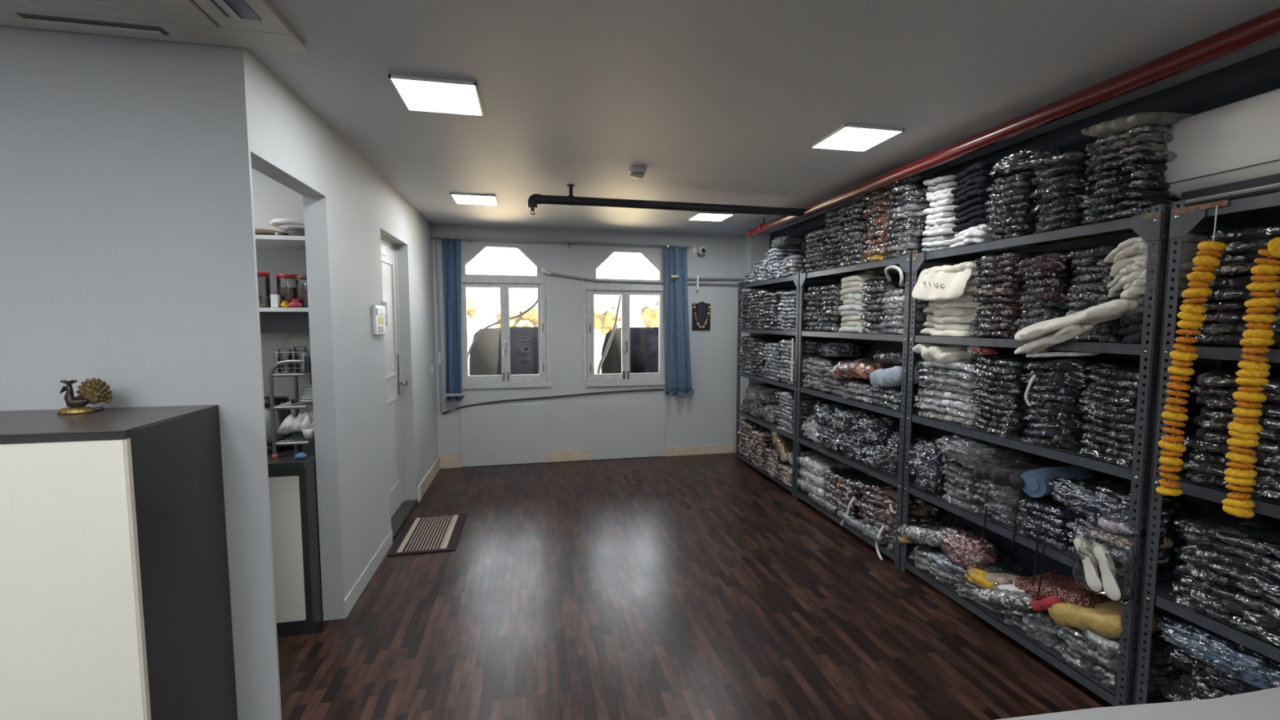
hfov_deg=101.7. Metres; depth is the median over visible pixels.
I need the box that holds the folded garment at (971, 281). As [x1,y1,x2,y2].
[966,276,985,285]
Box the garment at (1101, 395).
[1080,387,1199,407]
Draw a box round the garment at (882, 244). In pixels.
[866,241,890,253]
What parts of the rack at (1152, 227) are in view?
post, corner plate, post, post, corner plate, post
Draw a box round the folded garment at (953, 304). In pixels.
[928,298,982,309]
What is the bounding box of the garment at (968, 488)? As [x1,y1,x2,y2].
[944,475,982,492]
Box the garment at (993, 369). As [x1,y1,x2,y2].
[973,361,1035,374]
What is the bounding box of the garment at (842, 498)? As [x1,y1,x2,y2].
[826,485,860,504]
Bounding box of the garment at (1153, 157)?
[1084,149,1177,175]
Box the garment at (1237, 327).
[1191,320,1279,337]
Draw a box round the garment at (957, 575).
[954,560,1039,586]
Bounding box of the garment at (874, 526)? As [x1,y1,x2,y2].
[860,517,897,543]
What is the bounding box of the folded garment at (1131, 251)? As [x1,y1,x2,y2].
[1122,240,1200,256]
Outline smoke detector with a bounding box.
[627,166,646,179]
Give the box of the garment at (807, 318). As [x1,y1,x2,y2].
[803,315,820,321]
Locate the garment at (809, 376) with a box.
[805,373,825,381]
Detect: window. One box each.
[461,245,551,389]
[582,250,665,386]
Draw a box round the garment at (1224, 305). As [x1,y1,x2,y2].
[1198,299,1279,312]
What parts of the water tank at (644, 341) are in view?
tank, tank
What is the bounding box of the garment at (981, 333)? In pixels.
[969,328,1017,337]
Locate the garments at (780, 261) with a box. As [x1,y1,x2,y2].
[741,245,826,433]
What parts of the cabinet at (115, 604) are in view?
panel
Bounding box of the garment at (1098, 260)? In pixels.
[1071,254,1113,267]
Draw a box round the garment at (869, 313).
[862,309,884,316]
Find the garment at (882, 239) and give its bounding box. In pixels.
[864,235,890,247]
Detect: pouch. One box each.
[280,300,288,307]
[288,298,302,307]
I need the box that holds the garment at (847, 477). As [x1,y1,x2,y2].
[824,466,876,488]
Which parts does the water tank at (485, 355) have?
tank, tank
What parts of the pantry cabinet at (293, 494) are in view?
door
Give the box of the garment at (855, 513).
[825,494,860,516]
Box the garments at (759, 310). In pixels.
[737,288,790,377]
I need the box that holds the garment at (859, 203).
[840,200,866,212]
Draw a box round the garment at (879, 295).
[862,290,885,299]
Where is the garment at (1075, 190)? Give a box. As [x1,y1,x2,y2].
[1037,186,1095,205]
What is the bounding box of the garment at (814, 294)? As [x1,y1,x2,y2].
[804,290,824,297]
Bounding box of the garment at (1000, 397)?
[971,388,1032,403]
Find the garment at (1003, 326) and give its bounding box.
[973,321,1019,331]
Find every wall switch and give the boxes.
[431,364,434,373]
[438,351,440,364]
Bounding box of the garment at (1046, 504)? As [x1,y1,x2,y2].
[1017,494,1083,519]
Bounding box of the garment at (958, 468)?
[942,461,974,479]
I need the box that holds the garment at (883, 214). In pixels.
[862,211,892,224]
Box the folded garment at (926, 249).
[921,245,991,256]
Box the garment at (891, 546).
[862,532,923,551]
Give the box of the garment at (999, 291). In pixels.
[969,286,1027,297]
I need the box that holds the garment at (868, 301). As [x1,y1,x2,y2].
[861,296,888,305]
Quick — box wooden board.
[254,228,289,235]
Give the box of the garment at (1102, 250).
[1064,243,1119,260]
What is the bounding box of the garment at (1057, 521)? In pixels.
[1017,504,1076,527]
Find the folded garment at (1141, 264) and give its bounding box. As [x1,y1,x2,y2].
[1124,259,1194,274]
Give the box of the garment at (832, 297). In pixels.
[822,294,841,301]
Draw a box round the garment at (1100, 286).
[1068,280,1124,293]
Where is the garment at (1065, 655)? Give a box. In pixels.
[1054,639,1181,692]
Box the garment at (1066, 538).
[1016,516,1072,542]
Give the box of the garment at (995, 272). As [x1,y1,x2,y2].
[976,266,1022,277]
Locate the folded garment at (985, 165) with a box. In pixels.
[952,161,998,182]
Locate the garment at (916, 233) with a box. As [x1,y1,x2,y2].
[886,227,929,239]
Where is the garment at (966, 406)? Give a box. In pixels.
[914,394,981,412]
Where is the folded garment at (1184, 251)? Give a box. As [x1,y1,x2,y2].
[1128,248,1196,264]
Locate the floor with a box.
[277,452,1122,719]
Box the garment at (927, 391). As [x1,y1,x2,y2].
[917,386,979,403]
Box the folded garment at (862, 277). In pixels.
[841,274,895,283]
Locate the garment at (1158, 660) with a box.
[1057,627,1175,668]
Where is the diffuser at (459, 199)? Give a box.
[452,195,497,204]
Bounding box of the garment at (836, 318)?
[817,315,843,322]
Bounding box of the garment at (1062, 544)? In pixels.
[1017,525,1074,550]
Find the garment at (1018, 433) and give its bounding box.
[970,419,1026,438]
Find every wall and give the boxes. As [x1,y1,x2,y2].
[0,25,249,719]
[209,44,438,719]
[251,168,314,438]
[431,224,743,466]
[769,46,1279,661]
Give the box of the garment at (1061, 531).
[1017,509,1072,536]
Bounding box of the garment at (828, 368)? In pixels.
[819,364,835,373]
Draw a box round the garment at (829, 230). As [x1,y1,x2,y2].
[822,224,848,234]
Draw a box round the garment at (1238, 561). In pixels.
[1179,540,1279,580]
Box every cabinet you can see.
[0,404,237,719]
[267,460,323,637]
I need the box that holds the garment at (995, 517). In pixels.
[973,502,1022,527]
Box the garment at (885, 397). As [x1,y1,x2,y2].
[868,391,920,403]
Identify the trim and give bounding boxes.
[263,392,302,395]
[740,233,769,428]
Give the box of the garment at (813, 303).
[807,300,824,306]
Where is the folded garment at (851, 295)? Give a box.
[840,293,865,301]
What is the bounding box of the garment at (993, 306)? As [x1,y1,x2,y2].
[973,302,1024,311]
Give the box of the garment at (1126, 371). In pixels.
[1085,362,1208,380]
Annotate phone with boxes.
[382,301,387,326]
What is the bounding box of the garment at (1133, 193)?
[1078,188,1180,208]
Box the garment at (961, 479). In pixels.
[941,468,982,485]
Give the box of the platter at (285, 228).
[277,224,304,232]
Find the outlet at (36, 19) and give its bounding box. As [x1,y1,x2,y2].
[16,13,168,37]
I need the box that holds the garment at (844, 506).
[824,491,859,511]
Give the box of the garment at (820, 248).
[804,245,827,254]
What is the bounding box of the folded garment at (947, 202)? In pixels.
[928,197,955,207]
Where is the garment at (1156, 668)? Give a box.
[1057,631,1185,679]
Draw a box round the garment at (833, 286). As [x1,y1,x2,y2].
[820,283,842,291]
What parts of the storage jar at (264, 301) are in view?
lid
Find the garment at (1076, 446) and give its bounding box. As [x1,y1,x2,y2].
[1020,434,1092,451]
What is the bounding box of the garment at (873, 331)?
[862,327,887,333]
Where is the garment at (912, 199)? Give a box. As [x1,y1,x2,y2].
[885,194,932,208]
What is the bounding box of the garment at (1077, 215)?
[1035,209,1090,227]
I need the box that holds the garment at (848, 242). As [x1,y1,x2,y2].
[841,236,865,246]
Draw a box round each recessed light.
[388,74,483,115]
[449,192,497,205]
[688,212,733,221]
[810,124,904,151]
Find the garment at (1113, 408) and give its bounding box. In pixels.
[1079,395,1206,415]
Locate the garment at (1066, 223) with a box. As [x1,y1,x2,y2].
[1033,218,1129,238]
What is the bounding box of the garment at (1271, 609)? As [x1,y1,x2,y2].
[1173,566,1279,621]
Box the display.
[692,301,710,330]
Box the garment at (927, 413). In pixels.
[918,409,976,426]
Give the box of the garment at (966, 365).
[915,358,982,371]
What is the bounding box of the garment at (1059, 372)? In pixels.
[1025,368,1089,381]
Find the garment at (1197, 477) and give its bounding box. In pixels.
[1183,462,1279,501]
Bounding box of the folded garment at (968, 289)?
[963,284,982,293]
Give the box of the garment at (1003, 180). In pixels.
[993,169,1043,185]
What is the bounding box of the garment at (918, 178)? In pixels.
[885,173,941,188]
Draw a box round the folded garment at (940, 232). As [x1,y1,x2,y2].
[922,227,959,236]
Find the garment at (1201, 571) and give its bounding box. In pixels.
[1174,561,1279,604]
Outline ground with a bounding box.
[467,337,604,375]
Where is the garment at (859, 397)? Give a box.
[842,392,876,402]
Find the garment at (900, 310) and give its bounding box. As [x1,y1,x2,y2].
[881,307,931,315]
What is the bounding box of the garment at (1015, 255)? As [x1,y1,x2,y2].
[974,251,1044,264]
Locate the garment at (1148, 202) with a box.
[1083,197,1177,216]
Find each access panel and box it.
[460,403,546,466]
[589,401,664,459]
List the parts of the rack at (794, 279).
post, corner plate, corner plate, post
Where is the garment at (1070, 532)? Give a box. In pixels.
[1066,529,1188,550]
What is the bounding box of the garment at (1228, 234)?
[1206,223,1279,242]
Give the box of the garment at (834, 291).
[821,288,843,296]
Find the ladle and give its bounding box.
[290,399,302,404]
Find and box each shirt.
[911,261,984,300]
[1104,232,1217,262]
[1106,262,1196,287]
[1107,271,1192,297]
[1108,253,1198,277]
[1111,243,1199,269]
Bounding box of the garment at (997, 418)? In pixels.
[973,408,1030,425]
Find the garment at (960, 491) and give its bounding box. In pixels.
[943,481,982,499]
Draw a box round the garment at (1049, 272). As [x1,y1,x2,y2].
[1022,268,1076,281]
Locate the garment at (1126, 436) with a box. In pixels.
[1080,422,1195,442]
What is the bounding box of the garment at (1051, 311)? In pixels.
[1021,306,1070,319]
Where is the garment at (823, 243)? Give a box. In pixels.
[805,240,828,248]
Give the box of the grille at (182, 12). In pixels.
[13,0,216,26]
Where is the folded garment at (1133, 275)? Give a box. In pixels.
[1122,268,1192,280]
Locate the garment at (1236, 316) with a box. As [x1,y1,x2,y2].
[1200,309,1279,325]
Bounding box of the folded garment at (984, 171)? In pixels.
[956,168,998,186]
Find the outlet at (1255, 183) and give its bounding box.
[1181,173,1279,200]
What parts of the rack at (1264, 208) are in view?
post, corner plate, post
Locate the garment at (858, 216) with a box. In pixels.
[839,212,866,223]
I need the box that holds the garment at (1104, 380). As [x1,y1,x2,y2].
[1084,372,1200,389]
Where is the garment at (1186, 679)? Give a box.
[1180,670,1233,698]
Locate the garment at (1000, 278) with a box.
[974,273,1026,284]
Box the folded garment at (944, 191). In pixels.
[925,186,956,196]
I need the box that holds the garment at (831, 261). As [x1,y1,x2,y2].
[822,257,847,266]
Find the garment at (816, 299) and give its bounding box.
[805,295,828,301]
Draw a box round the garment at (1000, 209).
[985,198,1040,214]
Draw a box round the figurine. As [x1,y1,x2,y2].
[56,377,112,414]
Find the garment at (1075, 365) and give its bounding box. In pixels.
[1022,357,1130,372]
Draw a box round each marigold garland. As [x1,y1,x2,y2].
[1155,240,1226,496]
[1222,236,1279,518]
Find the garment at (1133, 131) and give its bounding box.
[1084,124,1172,152]
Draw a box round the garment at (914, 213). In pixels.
[891,209,928,220]
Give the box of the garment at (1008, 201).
[985,190,1037,206]
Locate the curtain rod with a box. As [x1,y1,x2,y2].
[431,235,690,248]
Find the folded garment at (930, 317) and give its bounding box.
[925,313,979,324]
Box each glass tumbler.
[277,349,293,372]
[293,346,306,370]
[294,351,311,372]
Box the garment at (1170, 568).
[1067,544,1187,577]
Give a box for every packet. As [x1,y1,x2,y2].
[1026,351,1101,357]
[1071,525,1134,604]
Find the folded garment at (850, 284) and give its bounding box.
[840,280,864,288]
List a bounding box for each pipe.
[435,240,443,413]
[527,184,803,216]
[541,266,664,283]
[596,294,621,373]
[687,275,743,290]
[746,6,1279,238]
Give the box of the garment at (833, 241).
[824,236,844,244]
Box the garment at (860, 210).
[840,206,866,217]
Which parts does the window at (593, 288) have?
sash, fanlight frame, sash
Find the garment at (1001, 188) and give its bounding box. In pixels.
[986,176,1040,193]
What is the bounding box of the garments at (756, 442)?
[737,418,807,486]
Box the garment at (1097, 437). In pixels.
[1082,431,1189,453]
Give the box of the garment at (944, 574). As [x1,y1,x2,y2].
[908,549,959,581]
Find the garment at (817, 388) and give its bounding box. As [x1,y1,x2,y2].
[802,382,823,390]
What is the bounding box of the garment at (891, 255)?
[882,248,922,259]
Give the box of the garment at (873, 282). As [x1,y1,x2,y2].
[862,277,918,286]
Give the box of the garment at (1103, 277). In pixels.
[1071,271,1114,284]
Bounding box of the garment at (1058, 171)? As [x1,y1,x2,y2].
[1033,162,1094,183]
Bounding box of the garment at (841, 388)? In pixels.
[822,382,848,391]
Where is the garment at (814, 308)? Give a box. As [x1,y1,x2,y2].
[805,305,821,312]
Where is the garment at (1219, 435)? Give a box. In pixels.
[1195,427,1279,455]
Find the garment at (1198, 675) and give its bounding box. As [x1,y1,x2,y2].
[1174,660,1251,694]
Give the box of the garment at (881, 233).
[862,228,888,240]
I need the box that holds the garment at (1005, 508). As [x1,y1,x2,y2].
[972,493,1023,515]
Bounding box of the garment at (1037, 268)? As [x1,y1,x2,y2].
[1014,260,1075,275]
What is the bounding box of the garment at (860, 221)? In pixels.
[843,218,867,227]
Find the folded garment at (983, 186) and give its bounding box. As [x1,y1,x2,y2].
[953,182,995,198]
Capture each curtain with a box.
[442,239,464,402]
[664,247,694,396]
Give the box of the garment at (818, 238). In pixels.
[806,235,826,243]
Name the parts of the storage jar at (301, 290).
lid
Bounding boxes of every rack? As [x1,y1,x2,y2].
[268,351,314,458]
[735,271,838,497]
[795,250,960,568]
[900,204,1240,706]
[1133,191,1279,704]
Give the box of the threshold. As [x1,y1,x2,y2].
[391,499,417,542]
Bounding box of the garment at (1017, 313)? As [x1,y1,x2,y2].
[974,308,1022,317]
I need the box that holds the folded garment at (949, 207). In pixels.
[923,204,958,214]
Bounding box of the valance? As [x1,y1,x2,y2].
[259,312,309,332]
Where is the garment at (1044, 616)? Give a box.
[1022,609,1060,630]
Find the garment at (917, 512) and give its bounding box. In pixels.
[862,493,939,517]
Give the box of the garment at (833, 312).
[817,308,840,316]
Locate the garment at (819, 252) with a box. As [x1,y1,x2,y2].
[805,250,827,258]
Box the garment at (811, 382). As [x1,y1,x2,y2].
[802,378,825,386]
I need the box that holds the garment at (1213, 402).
[1195,395,1279,418]
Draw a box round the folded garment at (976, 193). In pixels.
[951,188,991,205]
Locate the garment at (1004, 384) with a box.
[976,376,1035,387]
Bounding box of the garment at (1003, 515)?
[983,503,1023,520]
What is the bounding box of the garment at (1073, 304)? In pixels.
[1065,297,1120,310]
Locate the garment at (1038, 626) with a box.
[1006,608,1069,634]
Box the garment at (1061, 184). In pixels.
[1030,177,1097,199]
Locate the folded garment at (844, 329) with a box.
[838,326,866,333]
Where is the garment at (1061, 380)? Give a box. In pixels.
[1023,375,1095,387]
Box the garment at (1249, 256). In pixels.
[1217,251,1279,263]
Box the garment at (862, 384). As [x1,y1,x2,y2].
[844,378,878,391]
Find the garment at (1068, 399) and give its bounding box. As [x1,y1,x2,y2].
[1027,390,1096,404]
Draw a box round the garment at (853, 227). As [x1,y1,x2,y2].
[840,223,865,233]
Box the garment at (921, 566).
[914,560,958,585]
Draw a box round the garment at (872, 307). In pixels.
[861,302,884,311]
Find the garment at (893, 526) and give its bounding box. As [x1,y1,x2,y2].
[859,506,941,529]
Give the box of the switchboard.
[372,305,386,335]
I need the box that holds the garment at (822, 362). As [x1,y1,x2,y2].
[802,355,853,367]
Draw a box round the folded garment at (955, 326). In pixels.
[923,320,979,330]
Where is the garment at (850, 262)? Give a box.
[839,258,899,268]
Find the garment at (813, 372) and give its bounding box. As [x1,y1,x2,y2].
[800,368,826,377]
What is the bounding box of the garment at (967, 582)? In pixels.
[951,571,982,593]
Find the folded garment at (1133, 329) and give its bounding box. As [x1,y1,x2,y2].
[1118,322,1202,335]
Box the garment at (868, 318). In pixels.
[858,313,888,323]
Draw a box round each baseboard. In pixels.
[343,529,392,618]
[416,457,439,503]
[438,444,740,468]
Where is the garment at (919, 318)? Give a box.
[882,314,927,322]
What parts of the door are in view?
name plate, panel moulding, handle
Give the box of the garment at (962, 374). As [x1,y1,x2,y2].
[915,364,980,381]
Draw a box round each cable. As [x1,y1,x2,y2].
[442,388,663,414]
[444,399,457,411]
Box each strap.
[840,496,855,525]
[875,524,885,559]
[888,503,896,514]
[981,487,990,543]
[1011,493,1026,546]
[1024,374,1035,405]
[1031,520,1048,586]
[1037,533,1049,593]
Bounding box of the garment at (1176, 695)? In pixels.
[1160,684,1198,702]
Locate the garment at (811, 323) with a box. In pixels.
[805,320,819,327]
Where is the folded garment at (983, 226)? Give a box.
[954,222,991,237]
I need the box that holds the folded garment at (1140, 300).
[1130,295,1208,306]
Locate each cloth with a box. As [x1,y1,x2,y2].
[293,452,306,459]
[770,430,800,463]
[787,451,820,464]
[808,491,839,515]
[832,358,904,379]
[836,509,887,545]
[869,364,926,387]
[872,348,925,364]
[897,520,978,547]
[897,535,912,543]
[911,342,983,364]
[921,547,1001,574]
[964,558,1035,591]
[969,586,1035,610]
[973,461,1047,489]
[985,573,1022,585]
[999,581,1031,595]
[1013,324,1095,354]
[1014,299,1141,341]
[1014,571,1123,608]
[1017,151,1098,169]
[1020,465,1092,497]
[1030,596,1062,611]
[1048,600,1161,638]
[1081,111,1193,137]
[1081,630,1166,658]
[1087,513,1186,537]
[1088,537,1186,564]
[1090,524,1183,553]
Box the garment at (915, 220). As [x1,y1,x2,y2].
[888,215,926,227]
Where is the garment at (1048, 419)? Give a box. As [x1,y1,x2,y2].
[1022,413,1091,427]
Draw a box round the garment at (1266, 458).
[1181,433,1279,468]
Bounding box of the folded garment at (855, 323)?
[840,320,865,327]
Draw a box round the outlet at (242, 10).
[209,0,261,20]
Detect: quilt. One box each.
[795,453,853,475]
[795,477,832,498]
[797,466,830,488]
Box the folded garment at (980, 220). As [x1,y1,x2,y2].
[952,216,991,231]
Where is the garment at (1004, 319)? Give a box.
[971,315,1021,324]
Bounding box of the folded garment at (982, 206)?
[955,202,991,218]
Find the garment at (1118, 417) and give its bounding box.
[1080,401,1199,423]
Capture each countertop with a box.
[0,404,217,435]
[266,438,315,470]
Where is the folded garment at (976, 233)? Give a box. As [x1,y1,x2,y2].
[949,229,993,244]
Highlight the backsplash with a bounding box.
[260,332,313,417]
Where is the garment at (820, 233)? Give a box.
[805,229,828,239]
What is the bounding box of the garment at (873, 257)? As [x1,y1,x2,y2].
[858,253,899,266]
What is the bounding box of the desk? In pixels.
[995,686,1279,719]
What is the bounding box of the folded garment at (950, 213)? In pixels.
[926,210,959,219]
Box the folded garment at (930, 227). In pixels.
[924,222,957,230]
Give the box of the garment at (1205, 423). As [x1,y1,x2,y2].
[1192,414,1279,442]
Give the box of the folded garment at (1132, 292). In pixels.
[1120,285,1186,299]
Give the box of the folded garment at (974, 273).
[970,269,983,276]
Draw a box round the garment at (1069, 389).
[1030,382,1095,395]
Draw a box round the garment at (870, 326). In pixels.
[861,320,886,329]
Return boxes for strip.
[791,337,793,382]
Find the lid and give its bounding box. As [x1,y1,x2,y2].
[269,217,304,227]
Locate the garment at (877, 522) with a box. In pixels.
[857,511,895,537]
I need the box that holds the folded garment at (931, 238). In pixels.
[921,234,955,242]
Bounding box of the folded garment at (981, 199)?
[953,195,991,213]
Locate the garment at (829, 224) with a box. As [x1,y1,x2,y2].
[825,221,848,228]
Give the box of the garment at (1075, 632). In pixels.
[1054,623,1177,661]
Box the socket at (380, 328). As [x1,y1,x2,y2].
[377,325,383,333]
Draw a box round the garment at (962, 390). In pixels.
[917,380,982,396]
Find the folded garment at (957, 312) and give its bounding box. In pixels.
[923,306,981,316]
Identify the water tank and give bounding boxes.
[469,326,538,375]
[600,327,658,373]
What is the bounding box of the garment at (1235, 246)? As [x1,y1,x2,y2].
[1220,237,1273,254]
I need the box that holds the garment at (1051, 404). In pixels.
[1024,399,1095,413]
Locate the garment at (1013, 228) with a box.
[986,221,1036,235]
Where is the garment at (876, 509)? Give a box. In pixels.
[853,497,936,524]
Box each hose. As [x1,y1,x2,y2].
[467,288,537,359]
[884,265,905,286]
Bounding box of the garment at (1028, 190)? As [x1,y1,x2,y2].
[988,185,1039,199]
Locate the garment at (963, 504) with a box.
[942,492,984,510]
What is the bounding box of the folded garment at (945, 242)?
[921,240,952,247]
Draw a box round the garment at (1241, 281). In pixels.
[1207,274,1279,288]
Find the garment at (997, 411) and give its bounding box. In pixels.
[974,402,1030,417]
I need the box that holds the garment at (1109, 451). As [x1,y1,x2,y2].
[1080,437,1199,461]
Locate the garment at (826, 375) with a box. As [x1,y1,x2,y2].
[823,372,856,380]
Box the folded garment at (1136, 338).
[1122,331,1201,343]
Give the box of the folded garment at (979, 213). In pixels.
[953,209,991,225]
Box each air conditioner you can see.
[0,0,306,53]
[1162,88,1279,206]
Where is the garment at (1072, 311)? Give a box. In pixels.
[1065,306,1122,318]
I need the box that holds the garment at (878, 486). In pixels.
[854,477,931,504]
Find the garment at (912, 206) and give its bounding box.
[886,200,934,214]
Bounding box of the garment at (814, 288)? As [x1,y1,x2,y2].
[807,284,828,292]
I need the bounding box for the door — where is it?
[380,235,405,518]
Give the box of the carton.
[270,294,280,307]
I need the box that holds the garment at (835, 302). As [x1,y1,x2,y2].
[821,299,844,306]
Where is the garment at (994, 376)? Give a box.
[969,367,1031,382]
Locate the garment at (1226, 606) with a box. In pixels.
[1171,579,1279,631]
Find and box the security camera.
[692,246,706,254]
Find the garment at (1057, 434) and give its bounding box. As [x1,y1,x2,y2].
[1022,426,1090,442]
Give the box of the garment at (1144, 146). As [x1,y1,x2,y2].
[1084,141,1167,166]
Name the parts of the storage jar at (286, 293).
lid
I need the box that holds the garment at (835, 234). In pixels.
[822,230,844,239]
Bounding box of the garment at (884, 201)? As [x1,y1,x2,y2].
[864,197,892,210]
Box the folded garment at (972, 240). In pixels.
[949,236,1028,250]
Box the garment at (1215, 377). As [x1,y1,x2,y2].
[1196,367,1279,393]
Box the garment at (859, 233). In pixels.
[837,230,867,239]
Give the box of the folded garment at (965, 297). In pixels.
[936,293,983,302]
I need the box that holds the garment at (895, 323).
[880,320,932,328]
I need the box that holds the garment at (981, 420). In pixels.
[972,415,1031,431]
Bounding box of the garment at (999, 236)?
[989,230,1072,244]
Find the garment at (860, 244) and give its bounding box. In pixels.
[840,241,866,251]
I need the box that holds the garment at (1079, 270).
[1072,263,1112,275]
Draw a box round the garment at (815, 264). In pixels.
[804,260,826,269]
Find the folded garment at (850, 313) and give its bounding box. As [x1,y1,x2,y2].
[840,310,865,316]
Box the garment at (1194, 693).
[1173,678,1218,700]
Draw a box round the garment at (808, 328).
[804,325,822,331]
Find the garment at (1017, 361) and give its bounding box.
[977,354,1065,368]
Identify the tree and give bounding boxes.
[466,295,481,324]
[494,306,537,327]
[594,305,621,335]
[639,299,658,327]
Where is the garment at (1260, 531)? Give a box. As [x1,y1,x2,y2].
[1173,510,1279,558]
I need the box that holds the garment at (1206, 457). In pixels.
[1186,447,1279,476]
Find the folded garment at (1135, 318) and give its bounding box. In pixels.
[1120,312,1207,327]
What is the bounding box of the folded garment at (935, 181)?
[923,174,956,186]
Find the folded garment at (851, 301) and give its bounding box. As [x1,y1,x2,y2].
[842,298,865,305]
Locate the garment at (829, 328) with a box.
[817,324,840,331]
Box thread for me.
[1213,205,1217,240]
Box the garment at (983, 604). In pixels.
[954,589,1008,613]
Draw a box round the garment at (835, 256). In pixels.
[824,253,848,259]
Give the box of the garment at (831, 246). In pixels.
[824,242,842,249]
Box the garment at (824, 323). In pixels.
[818,320,841,327]
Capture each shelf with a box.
[255,234,305,248]
[258,307,308,312]
[737,410,804,439]
[737,452,801,492]
[738,328,795,335]
[738,371,806,390]
[741,275,834,288]
[795,489,914,560]
[798,386,924,418]
[798,435,916,487]
[800,330,927,341]
[805,257,958,279]
[902,557,1173,706]
[905,483,1189,595]
[908,412,1195,480]
[911,334,1203,355]
[923,216,1231,262]
[1147,584,1279,662]
[1156,471,1279,519]
[1165,343,1279,363]
[1199,191,1279,225]
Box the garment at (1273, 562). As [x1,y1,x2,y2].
[1174,522,1279,572]
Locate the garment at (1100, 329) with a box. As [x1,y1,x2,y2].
[1088,323,1123,334]
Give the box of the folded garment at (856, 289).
[840,285,864,294]
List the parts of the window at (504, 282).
sash, fanlight frame, sash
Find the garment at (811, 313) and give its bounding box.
[804,311,822,317]
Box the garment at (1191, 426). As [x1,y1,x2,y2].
[1082,413,1201,432]
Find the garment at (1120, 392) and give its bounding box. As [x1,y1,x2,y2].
[1086,382,1200,398]
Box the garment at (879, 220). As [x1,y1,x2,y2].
[861,216,893,231]
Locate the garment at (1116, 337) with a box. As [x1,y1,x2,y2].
[1071,333,1126,342]
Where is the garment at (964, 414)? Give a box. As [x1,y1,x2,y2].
[913,400,977,418]
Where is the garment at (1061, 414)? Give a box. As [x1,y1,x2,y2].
[1025,405,1088,420]
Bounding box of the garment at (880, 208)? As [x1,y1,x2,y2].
[862,204,888,218]
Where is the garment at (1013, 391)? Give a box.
[975,381,1035,395]
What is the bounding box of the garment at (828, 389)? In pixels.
[820,386,847,395]
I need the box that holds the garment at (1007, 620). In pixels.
[1002,614,1065,648]
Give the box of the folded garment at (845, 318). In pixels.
[840,315,864,321]
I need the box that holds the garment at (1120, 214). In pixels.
[1080,205,1167,224]
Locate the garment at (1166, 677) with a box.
[1060,640,1183,686]
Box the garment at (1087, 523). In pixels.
[1074,514,1186,544]
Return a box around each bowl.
[277,414,295,435]
[286,413,304,432]
[291,412,311,431]
[302,410,314,429]
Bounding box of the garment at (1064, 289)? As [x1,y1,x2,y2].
[1022,284,1071,296]
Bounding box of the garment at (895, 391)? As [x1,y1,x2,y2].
[871,384,927,398]
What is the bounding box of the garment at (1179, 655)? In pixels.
[1164,644,1264,691]
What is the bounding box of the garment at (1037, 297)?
[1016,289,1067,304]
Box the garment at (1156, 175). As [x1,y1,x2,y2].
[1084,168,1164,192]
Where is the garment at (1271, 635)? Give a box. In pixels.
[1167,586,1279,647]
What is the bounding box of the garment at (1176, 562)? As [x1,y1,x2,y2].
[1068,537,1188,569]
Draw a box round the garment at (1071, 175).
[1036,169,1098,191]
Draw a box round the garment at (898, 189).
[884,182,928,195]
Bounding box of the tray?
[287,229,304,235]
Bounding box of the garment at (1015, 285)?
[974,280,1026,292]
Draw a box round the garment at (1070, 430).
[1027,420,1088,435]
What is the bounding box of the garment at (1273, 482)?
[1181,455,1279,491]
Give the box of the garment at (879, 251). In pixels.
[862,246,889,257]
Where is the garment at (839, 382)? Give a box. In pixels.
[822,377,859,386]
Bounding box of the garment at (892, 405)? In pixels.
[870,397,922,409]
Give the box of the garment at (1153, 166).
[1087,161,1167,181]
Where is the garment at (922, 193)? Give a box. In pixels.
[888,187,929,202]
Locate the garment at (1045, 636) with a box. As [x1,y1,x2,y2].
[1000,606,1062,643]
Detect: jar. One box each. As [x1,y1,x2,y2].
[257,271,271,307]
[275,273,299,307]
[294,275,308,307]
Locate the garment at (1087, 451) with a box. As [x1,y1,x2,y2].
[1079,445,1186,467]
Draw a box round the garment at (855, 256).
[841,253,863,261]
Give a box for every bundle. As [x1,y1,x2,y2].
[740,395,754,413]
[745,382,774,401]
[750,397,775,418]
[754,386,789,404]
[760,403,781,423]
[770,235,802,247]
[800,240,812,253]
[800,413,826,443]
[813,401,862,428]
[814,340,868,357]
[815,425,846,451]
[830,406,883,435]
[835,431,875,461]
[851,413,918,445]
[860,441,914,473]
[885,431,936,471]
[904,433,955,493]
[933,432,1033,469]
[940,526,999,570]
[964,565,997,589]
[966,345,1003,355]
[989,146,1084,177]
[1046,477,1196,533]
[1155,613,1279,689]
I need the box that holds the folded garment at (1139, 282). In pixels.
[1123,278,1212,290]
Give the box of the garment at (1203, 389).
[1186,378,1279,404]
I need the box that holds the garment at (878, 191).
[862,184,892,201]
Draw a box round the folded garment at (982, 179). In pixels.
[951,175,1001,194]
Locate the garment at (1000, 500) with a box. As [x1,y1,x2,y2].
[976,486,1024,507]
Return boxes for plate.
[281,332,310,374]
[298,397,312,403]
[300,395,312,399]
[301,392,312,396]
[302,386,312,391]
[302,390,312,394]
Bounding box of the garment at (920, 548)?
[913,543,954,572]
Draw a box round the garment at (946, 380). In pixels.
[916,372,986,388]
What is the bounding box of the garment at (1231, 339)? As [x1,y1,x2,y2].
[1191,328,1279,347]
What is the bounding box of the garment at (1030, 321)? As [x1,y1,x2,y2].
[1013,314,1061,326]
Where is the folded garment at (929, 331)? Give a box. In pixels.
[920,327,977,336]
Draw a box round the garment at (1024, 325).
[1017,322,1028,331]
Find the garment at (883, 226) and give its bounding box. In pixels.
[867,223,891,235]
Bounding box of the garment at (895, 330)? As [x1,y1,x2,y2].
[880,326,925,334]

